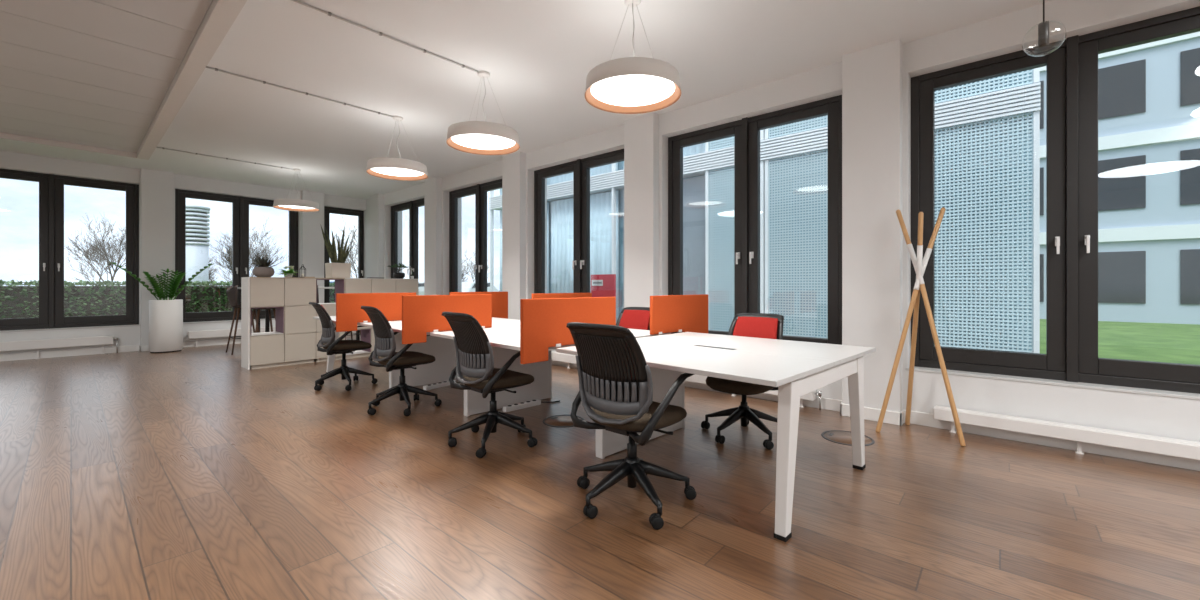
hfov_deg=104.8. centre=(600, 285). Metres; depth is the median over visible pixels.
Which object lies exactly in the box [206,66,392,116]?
cable conduit
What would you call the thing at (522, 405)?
power strip
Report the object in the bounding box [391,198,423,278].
window
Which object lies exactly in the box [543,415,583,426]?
floor outlet
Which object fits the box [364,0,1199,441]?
wall
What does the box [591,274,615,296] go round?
notice board
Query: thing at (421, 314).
screen
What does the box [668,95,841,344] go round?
window
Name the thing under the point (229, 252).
bare tree
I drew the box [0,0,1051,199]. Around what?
ceiling
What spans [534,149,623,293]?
window
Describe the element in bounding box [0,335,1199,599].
floor
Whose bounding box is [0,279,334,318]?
hedge
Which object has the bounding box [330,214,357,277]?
bare tree
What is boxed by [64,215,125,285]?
bare tree
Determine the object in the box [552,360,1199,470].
baseboard
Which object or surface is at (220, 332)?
radiator
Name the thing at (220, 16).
trim
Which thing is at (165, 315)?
potted plant
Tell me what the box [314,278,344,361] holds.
storage cabinet
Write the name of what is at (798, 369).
desk
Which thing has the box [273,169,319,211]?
pendant lamp
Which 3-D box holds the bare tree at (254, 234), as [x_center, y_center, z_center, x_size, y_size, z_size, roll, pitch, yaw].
[-17.510,-1.178,23.271,2.410,4.916,2.793,0,0,14]
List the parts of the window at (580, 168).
sash, sash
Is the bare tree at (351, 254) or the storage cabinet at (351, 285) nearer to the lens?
the storage cabinet at (351, 285)
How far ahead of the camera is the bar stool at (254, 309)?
7.39 m
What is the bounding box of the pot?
[253,267,274,276]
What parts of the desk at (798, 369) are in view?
leg, leg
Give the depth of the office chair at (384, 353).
4.16 m
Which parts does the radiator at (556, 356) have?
casing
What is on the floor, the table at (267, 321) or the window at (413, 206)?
the table at (267, 321)
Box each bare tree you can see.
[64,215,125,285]
[209,225,282,281]
[209,256,217,285]
[222,218,288,279]
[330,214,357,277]
[462,258,470,281]
[463,249,488,281]
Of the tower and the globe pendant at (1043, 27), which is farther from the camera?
the tower
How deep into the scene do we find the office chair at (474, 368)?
3.23 m
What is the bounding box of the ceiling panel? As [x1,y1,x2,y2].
[0,0,212,152]
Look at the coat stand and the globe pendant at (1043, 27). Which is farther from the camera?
the coat stand
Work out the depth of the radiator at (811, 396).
4.47 m
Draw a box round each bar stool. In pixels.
[226,285,259,354]
[251,308,275,332]
[347,330,360,339]
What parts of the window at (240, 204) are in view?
sash, sill, sash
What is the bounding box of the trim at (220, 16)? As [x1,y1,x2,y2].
[0,0,246,159]
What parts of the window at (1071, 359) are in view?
sash, sill, handle, handle, sash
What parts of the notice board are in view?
label plate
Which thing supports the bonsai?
on the storage cabinet at (351, 285)
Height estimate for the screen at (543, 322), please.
0.402 m
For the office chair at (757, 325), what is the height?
0.921 m
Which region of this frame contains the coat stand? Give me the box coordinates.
[876,207,965,445]
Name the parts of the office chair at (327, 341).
backrest, armrest, backrest, armrest, seat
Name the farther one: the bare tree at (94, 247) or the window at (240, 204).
the bare tree at (94, 247)
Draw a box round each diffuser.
[279,205,314,208]
[371,167,423,176]
[451,134,514,149]
[591,75,674,105]
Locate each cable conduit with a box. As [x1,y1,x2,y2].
[156,147,291,169]
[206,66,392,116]
[291,0,477,72]
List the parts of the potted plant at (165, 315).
leafy stem, leafy stem, leafy stem, leafy stem, leafy stem, planter, leafy stem, leafy stem, leafy stem, leafy stem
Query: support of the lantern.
on the storage cabinet at (293, 342)
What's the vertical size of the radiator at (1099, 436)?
0.185 m
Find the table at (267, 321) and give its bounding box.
[237,287,359,339]
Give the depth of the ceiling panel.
3.78 m
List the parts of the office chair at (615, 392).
armrest, backrest, backrest, seat, armrest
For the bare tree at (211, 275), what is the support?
on the lawn
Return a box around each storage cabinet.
[241,277,315,369]
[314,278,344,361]
[344,278,418,358]
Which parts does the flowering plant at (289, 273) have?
pot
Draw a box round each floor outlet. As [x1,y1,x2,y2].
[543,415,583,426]
[821,430,874,445]
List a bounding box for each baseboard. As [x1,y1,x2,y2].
[0,331,355,361]
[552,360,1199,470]
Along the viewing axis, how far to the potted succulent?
6.48 m
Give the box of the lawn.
[1040,319,1199,364]
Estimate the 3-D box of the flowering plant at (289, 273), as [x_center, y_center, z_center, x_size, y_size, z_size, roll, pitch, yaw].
[-4.573,-0.199,6.768,0.238,0.174,0.272,0,0,3]
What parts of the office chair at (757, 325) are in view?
seat, backrest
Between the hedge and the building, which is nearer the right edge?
the building
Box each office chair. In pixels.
[309,302,377,390]
[361,306,441,415]
[442,312,537,457]
[566,322,695,529]
[616,307,649,329]
[701,313,783,449]
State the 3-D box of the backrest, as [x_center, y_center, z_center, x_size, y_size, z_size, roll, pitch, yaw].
[1.241,0.383,3.699,0.363,0.251,0.141,0,0,41]
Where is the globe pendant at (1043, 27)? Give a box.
[1022,0,1066,56]
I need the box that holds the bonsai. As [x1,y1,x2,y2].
[387,263,408,278]
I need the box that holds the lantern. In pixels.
[299,264,305,277]
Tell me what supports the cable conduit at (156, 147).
attached to the ceiling
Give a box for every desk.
[313,316,401,372]
[360,317,519,387]
[430,326,670,416]
[556,332,875,541]
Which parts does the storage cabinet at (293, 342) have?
panel, cabinet door, cabinet door, cabinet door, cabinet door, cabinet door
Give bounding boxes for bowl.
[393,273,404,278]
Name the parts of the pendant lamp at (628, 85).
lamp shade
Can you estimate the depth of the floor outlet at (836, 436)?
3.48 m
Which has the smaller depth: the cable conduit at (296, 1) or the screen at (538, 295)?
the cable conduit at (296, 1)
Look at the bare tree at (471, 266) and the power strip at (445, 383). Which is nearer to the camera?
the power strip at (445, 383)
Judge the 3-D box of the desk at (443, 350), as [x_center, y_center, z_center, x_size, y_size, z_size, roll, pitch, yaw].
[-1.546,0.777,4.975,1.450,0.745,1.483,0,0,45]
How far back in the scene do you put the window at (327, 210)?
10.72 m
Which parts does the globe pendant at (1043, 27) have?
cord, bulb plate, glass globe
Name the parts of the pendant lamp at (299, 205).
lamp shade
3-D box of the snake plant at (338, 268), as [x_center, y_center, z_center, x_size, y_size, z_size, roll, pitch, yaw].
[-4.093,-0.540,7.268,0.511,0.855,0.448,0,0,9]
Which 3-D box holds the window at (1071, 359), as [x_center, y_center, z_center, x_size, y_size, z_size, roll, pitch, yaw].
[3.374,-0.540,3.304,1.984,2.504,0.225,0,0,41]
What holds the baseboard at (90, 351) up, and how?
attached to the wall at (157, 188)
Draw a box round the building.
[489,67,1040,352]
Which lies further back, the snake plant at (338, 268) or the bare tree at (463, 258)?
the bare tree at (463, 258)
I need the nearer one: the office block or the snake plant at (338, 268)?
the snake plant at (338, 268)
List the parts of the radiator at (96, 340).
casing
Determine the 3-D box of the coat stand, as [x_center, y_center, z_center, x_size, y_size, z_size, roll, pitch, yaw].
[2.493,0.272,3.591,0.554,1.762,0.408,0,0,41]
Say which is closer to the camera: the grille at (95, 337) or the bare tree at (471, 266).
the grille at (95, 337)
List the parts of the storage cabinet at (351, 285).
cabinet door, cabinet door, cabinet door, cabinet door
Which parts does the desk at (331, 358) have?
leg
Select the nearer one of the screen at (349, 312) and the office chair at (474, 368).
the office chair at (474, 368)
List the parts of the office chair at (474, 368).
armrest, backrest, backrest, seat, armrest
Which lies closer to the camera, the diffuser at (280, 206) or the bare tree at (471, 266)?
the diffuser at (280, 206)
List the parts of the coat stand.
rod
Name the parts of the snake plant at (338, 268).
planter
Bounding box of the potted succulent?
[248,256,275,276]
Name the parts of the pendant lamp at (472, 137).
lamp shade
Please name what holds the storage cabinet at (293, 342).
on the floor
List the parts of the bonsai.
crown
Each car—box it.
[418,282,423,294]
[462,282,499,291]
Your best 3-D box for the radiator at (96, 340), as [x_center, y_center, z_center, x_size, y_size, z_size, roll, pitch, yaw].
[-8.741,1.000,7.214,0.088,0.300,1.678,0,0,41]
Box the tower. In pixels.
[186,205,209,285]
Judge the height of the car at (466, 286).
1.449 m
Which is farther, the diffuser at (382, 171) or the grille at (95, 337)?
the grille at (95, 337)
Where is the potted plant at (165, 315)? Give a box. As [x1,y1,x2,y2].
[110,262,212,352]
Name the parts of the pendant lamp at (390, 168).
lamp shade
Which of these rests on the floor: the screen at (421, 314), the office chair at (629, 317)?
the office chair at (629, 317)
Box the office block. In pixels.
[1040,32,1199,324]
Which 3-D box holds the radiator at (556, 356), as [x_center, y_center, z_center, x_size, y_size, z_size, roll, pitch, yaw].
[-0.429,1.050,6.385,1.658,0.200,0.088,0,0,41]
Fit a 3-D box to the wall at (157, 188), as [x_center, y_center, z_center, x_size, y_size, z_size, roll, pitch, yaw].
[-8.360,-0.465,7.971,0.520,3.330,8.220,0,0,41]
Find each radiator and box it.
[0,336,117,358]
[188,326,275,346]
[552,351,575,367]
[685,374,821,409]
[933,406,1199,459]
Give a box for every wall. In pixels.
[0,151,365,354]
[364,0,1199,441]
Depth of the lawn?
10.43 m
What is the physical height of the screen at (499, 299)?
0.402 m
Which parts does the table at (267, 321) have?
leg, leg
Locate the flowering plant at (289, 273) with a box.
[279,266,297,276]
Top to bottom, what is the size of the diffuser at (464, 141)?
0.006 m
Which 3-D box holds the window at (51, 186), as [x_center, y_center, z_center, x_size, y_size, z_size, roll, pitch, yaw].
[-8.798,-0.540,7.405,0.225,2.504,2.030,0,0,41]
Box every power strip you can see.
[423,380,460,390]
[502,399,559,411]
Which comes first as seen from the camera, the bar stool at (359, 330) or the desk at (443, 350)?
the desk at (443, 350)
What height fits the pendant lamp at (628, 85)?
0.690 m
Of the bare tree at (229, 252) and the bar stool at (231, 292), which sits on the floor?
the bar stool at (231, 292)
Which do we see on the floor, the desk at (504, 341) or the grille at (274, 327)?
the desk at (504, 341)
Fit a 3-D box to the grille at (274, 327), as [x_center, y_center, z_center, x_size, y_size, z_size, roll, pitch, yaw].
[-7.078,0.854,9.122,0.074,0.008,1.580,0,0,41]
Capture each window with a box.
[0,168,140,332]
[175,189,297,323]
[324,206,363,302]
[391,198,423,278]
[449,179,501,291]
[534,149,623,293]
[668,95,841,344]
[905,6,1199,399]
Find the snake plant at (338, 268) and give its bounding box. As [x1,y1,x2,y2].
[320,224,356,277]
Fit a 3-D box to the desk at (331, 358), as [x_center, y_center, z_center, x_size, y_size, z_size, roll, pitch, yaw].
[-2.666,0.777,5.957,1.420,0.745,1.483,0,0,45]
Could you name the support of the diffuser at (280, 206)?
attached to the pendant lamp at (299, 205)
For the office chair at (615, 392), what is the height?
0.966 m
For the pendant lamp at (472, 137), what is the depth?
4.37 m
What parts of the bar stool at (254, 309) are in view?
leg, leg, leg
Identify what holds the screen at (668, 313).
attached to the desk at (504, 341)
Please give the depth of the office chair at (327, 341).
5.11 m
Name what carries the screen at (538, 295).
attached to the desk at (504, 341)
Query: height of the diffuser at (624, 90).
0.006 m
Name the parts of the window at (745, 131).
sash, handle, handle, sash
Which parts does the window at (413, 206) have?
sash, sash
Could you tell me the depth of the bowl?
7.94 m
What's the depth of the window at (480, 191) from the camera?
8.22 m
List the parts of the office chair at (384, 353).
backrest, armrest, backrest, seat, armrest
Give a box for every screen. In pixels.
[336,293,415,331]
[402,294,491,343]
[449,292,507,318]
[520,297,615,363]
[532,293,591,298]
[650,294,707,334]
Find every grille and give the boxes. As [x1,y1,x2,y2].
[0,336,105,342]
[189,326,275,331]
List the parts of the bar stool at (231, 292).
leg, shell seat, leg, leg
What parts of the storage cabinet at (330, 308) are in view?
cabinet door, cabinet door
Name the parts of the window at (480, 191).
sash, sash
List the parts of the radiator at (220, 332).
casing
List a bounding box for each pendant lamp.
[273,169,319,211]
[366,116,427,180]
[446,71,519,155]
[584,0,681,113]
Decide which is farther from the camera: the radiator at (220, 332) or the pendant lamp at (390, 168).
the radiator at (220, 332)
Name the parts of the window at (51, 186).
sash, sill, sash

